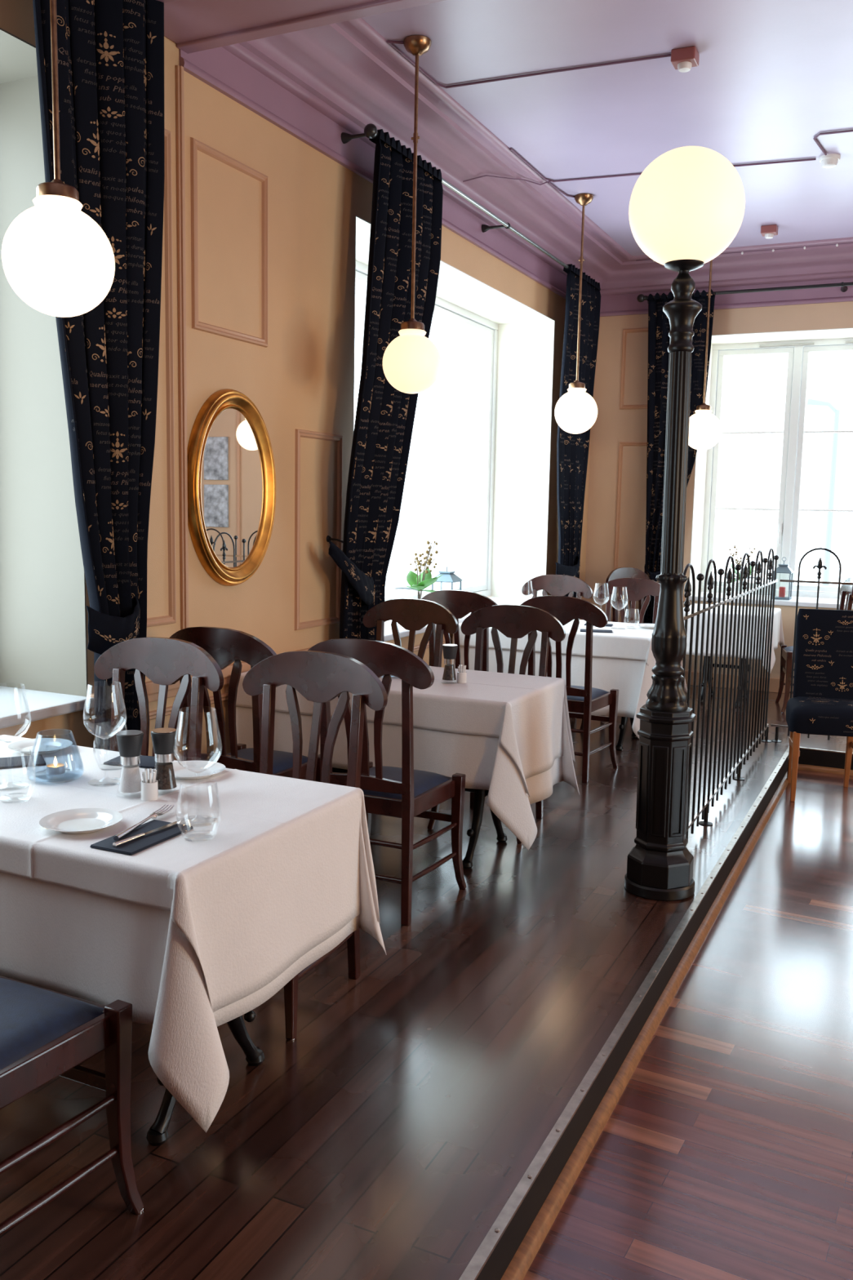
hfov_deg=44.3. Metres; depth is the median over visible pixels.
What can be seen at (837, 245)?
cable
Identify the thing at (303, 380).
wall
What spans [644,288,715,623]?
curtain
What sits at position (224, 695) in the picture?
trim
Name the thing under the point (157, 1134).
table
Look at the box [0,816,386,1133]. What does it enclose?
tablecloth
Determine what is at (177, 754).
trim
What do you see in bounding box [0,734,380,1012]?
tablecloth
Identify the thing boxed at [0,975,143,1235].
dining chair
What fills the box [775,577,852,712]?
dining chair
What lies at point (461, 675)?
cup
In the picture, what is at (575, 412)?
pendant lamp
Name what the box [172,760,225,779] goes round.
plate
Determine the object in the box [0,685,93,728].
window sill
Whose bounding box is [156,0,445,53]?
beam
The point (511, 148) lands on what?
cable
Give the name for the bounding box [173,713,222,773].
bowl
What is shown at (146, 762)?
folded napkin
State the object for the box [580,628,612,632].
folded napkin
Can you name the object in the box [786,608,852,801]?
upholstered chair
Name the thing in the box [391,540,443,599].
potted plant
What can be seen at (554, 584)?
dining chair
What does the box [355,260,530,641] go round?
window
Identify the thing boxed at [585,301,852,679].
wall
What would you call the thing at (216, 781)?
tumbler
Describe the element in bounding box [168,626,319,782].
dining chair
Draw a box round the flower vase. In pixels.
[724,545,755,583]
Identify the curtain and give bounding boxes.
[32,0,164,750]
[326,128,443,639]
[555,263,600,597]
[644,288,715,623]
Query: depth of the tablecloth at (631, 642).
6.48 m
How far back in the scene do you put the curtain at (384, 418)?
5.47 m
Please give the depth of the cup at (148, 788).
2.64 m
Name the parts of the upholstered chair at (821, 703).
leg, leg, seat, backrest, leg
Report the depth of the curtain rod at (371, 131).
6.39 m
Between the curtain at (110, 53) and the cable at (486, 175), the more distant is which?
the cable at (486, 175)
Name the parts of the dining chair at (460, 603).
leg, crest rail, leg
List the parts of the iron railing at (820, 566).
rail, rail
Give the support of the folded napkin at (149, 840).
on the tablecloth at (278, 877)
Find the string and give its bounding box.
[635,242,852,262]
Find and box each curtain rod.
[341,123,600,289]
[636,281,852,303]
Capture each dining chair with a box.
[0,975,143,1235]
[93,636,223,760]
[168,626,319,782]
[242,650,387,1040]
[307,638,466,925]
[335,598,458,773]
[421,590,497,671]
[426,604,565,844]
[520,595,618,782]
[521,574,592,619]
[579,577,660,729]
[605,567,649,623]
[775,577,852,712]
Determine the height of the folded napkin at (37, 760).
0.006 m
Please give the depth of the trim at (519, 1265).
3.01 m
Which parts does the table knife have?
handle, blade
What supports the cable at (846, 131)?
attached to the ceiling
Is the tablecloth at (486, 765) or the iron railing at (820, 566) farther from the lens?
the iron railing at (820, 566)
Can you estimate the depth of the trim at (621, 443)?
9.33 m
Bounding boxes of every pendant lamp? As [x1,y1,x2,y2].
[1,0,115,317]
[382,35,440,393]
[554,193,597,434]
[688,259,722,450]
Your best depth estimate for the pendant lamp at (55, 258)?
2.84 m
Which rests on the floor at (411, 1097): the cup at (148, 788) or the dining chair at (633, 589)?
the dining chair at (633, 589)
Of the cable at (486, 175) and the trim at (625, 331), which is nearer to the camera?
the cable at (486, 175)
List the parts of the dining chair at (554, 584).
leg, crest rail, leg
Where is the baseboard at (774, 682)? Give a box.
[684,671,793,693]
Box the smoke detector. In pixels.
[818,153,840,168]
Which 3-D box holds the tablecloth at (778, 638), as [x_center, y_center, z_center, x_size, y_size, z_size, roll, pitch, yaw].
[2.420,-0.027,8.379,0.820,0.433,0.903,5,8,25]
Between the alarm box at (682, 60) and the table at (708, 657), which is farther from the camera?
the table at (708, 657)
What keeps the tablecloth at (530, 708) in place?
on the tablecloth at (486, 765)
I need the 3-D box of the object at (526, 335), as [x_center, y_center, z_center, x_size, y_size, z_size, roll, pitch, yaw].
[0.087,-1.282,7.116,0.480,2.230,3.222,5,8,25]
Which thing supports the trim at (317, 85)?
attached to the wall at (613, 424)
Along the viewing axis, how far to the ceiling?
5.24 m
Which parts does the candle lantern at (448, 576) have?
frame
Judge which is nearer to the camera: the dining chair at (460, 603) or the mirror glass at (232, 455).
the mirror glass at (232, 455)
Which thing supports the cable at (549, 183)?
attached to the ceiling
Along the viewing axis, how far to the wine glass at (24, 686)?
2.74 m
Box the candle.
[778,586,785,597]
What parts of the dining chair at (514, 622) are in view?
leg, leg, crest rail, leg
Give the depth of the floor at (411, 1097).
2.77 m
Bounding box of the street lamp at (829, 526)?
[807,398,839,599]
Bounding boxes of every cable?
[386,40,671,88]
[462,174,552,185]
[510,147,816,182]
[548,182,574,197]
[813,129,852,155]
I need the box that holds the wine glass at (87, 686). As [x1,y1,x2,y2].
[82,686,126,786]
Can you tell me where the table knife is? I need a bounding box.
[112,821,177,847]
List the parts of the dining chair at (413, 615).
leg, crest rail, leg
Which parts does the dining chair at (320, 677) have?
leg, leg, crest rail, leg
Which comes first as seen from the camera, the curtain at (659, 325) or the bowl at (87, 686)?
the bowl at (87, 686)
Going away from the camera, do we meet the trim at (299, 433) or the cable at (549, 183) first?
the trim at (299, 433)
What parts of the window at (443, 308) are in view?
sash, sash, sill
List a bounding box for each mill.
[115,729,143,792]
[151,727,177,790]
[442,644,457,680]
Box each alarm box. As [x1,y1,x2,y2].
[671,45,699,72]
[760,224,777,239]
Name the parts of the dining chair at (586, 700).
leg, crest rail, rail, seat, leg, seat frame, leg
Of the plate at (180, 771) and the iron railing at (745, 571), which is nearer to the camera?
the plate at (180, 771)
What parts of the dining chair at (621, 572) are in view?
leg, crest rail, leg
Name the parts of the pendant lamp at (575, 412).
globe, rod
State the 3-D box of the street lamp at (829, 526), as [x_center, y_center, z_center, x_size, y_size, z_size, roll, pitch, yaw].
[6.972,-2.003,18.728,0.580,4.569,0.140,5,8,25]
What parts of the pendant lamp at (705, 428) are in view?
globe, rod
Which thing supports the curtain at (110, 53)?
hanging from the curtain rod
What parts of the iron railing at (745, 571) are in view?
rail, rail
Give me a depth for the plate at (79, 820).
2.45 m
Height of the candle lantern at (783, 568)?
0.360 m
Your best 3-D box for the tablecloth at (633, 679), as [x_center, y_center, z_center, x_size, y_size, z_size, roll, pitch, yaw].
[0.953,0.231,6.901,1.399,0.634,0.931,5,8,25]
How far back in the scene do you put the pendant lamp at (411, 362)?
4.82 m
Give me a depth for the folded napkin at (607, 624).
6.91 m
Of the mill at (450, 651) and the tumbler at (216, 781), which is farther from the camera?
the mill at (450, 651)
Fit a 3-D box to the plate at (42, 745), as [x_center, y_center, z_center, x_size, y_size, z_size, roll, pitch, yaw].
[-1.164,0.324,3.158,0.184,0.017,0.184,5,8,25]
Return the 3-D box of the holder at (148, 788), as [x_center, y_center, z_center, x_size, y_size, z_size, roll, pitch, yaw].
[-0.703,0.365,2.656,0.043,0.078,0.043,5,8,25]
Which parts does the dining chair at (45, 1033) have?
seat, seat frame, leg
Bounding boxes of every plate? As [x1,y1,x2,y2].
[7,737,72,754]
[39,808,122,834]
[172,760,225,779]
[635,623,654,628]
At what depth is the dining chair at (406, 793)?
3.78 m
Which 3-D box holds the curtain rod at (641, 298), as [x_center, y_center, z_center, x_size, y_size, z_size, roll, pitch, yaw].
[3.308,-2.797,8.285,3.288,0.068,0.214,5,8,25]
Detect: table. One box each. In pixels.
[146,1009,264,1146]
[332,767,507,869]
[615,716,638,751]
[700,656,751,706]
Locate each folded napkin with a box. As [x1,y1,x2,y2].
[0,754,45,768]
[89,819,193,855]
[103,755,157,768]
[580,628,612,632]
[584,622,613,626]
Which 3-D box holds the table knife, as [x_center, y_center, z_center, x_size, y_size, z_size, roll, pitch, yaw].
[-0.625,0.434,2.351,0.016,0.014,0.202,5,8,28]
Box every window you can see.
[0,27,88,697]
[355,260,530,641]
[688,337,852,609]
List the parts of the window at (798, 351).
sash, sill, handle, sash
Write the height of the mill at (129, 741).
0.164 m
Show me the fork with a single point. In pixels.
(153, 815)
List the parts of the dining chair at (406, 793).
leg, rail, leg, crest rail, seat, leg, seat frame, leg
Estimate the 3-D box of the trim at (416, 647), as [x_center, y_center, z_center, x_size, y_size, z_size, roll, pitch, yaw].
[-0.052,0.274,6.500,0.016,0.490,1.450,5,8,25]
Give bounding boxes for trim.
[88,590,685,715]
[146,128,176,626]
[149,706,181,760]
[175,65,188,760]
[178,17,852,316]
[190,137,267,347]
[208,692,228,704]
[294,428,342,630]
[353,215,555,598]
[405,636,453,651]
[458,746,852,1279]
[475,748,852,1279]
[500,764,852,1279]
[613,441,647,569]
[619,327,648,408]
[688,327,852,595]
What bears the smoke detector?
attached to the ceiling
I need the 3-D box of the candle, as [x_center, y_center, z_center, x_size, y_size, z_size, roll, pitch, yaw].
[3.054,-0.413,8.993,0.052,0.086,0.052,5,8,25]
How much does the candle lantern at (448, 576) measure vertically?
0.356 m
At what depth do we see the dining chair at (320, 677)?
3.35 m
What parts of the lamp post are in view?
foot plate, globe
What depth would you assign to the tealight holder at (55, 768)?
2.82 m
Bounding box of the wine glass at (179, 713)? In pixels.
[173,713,222,826]
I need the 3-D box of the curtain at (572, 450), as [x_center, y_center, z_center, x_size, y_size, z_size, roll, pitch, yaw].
[1.179,-1.278,8.459,0.136,3.268,0.923,4,8,22]
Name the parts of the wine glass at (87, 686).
stem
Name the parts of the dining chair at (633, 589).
leg, leg, crest rail, leg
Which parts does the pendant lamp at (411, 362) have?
globe, rod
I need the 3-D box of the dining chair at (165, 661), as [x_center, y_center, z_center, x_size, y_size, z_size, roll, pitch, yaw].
[-1.019,0.534,3.477,0.536,1.040,0.501,4,8,24]
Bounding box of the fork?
[113,804,174,839]
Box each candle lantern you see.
[431,562,462,590]
[772,556,794,599]
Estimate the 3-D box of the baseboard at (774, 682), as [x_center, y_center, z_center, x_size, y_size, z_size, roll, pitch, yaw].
[5.036,0.550,7.952,8.000,0.120,0.020,5,8,25]
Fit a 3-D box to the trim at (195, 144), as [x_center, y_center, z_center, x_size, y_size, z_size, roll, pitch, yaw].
[-0.837,-1.683,4.507,0.016,0.750,0.540,5,8,25]
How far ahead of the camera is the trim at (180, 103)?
4.25 m
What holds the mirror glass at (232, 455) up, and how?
attached to the oval mirror at (231, 476)
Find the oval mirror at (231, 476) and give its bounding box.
[186,388,275,586]
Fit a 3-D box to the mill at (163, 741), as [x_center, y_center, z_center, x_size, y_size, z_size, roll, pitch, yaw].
[-0.680,0.315,2.717,0.074,0.164,0.074,5,8,25]
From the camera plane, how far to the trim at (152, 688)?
4.34 m
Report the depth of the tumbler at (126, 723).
2.95 m
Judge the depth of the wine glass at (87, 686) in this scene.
2.79 m
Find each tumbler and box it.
[2,749,35,803]
[93,723,126,769]
[175,781,222,840]
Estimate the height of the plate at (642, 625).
0.017 m
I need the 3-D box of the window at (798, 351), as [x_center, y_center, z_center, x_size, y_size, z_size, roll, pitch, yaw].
[3.391,-1.419,8.823,2.132,2.255,0.605,5,8,25]
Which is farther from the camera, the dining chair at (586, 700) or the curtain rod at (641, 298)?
the curtain rod at (641, 298)
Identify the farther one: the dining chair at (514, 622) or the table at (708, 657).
the table at (708, 657)
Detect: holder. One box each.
[26,733,84,783]
[140,768,158,800]
[457,664,466,683]
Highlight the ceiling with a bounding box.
[361,0,852,256]
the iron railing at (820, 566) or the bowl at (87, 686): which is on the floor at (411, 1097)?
the iron railing at (820, 566)
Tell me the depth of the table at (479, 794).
4.46 m
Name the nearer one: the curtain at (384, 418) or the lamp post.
the lamp post
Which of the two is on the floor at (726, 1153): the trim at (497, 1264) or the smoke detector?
the trim at (497, 1264)
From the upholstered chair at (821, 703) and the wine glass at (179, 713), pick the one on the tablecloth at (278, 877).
the wine glass at (179, 713)
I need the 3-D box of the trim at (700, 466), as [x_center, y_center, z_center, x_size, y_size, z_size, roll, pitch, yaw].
[3.380,-1.434,8.796,2.132,2.220,0.480,5,8,25]
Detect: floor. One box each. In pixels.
[0,684,852,1279]
[523,768,852,1279]
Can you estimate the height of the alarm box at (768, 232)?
0.083 m
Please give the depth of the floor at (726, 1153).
2.91 m
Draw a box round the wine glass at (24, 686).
[0,686,31,790]
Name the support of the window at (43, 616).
attached to the wall at (303, 380)
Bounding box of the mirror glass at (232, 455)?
[200,408,263,567]
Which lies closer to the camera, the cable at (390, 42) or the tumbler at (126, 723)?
the tumbler at (126, 723)
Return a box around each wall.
[0,0,591,760]
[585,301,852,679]
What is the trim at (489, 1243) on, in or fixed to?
attached to the floor at (411, 1097)
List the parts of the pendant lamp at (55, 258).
rod, globe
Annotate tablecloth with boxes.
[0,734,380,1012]
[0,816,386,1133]
[235,666,575,796]
[235,695,579,850]
[452,619,653,666]
[460,645,687,737]
[683,603,785,671]
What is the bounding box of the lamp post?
[624,146,745,901]
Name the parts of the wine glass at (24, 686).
stem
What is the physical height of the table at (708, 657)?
0.742 m
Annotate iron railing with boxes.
[682,547,778,839]
[771,547,852,742]
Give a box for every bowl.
[82,686,126,739]
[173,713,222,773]
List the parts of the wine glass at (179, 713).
stem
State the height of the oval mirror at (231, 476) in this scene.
0.860 m
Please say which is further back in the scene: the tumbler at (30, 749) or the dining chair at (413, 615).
the dining chair at (413, 615)
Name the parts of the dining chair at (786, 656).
leg, leg, seat frame, seat, leg, crest rail, leg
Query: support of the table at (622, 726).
on the floor at (411, 1097)
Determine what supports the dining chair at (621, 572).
on the floor at (411, 1097)
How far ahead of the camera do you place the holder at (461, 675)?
4.52 m
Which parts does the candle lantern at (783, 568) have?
frame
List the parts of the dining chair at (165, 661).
leg, crest rail, leg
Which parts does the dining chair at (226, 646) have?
leg, rail, crest rail, leg, leg, seat, seat frame, leg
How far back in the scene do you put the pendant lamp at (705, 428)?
8.10 m
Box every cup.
[140,779,158,800]
[457,671,466,683]

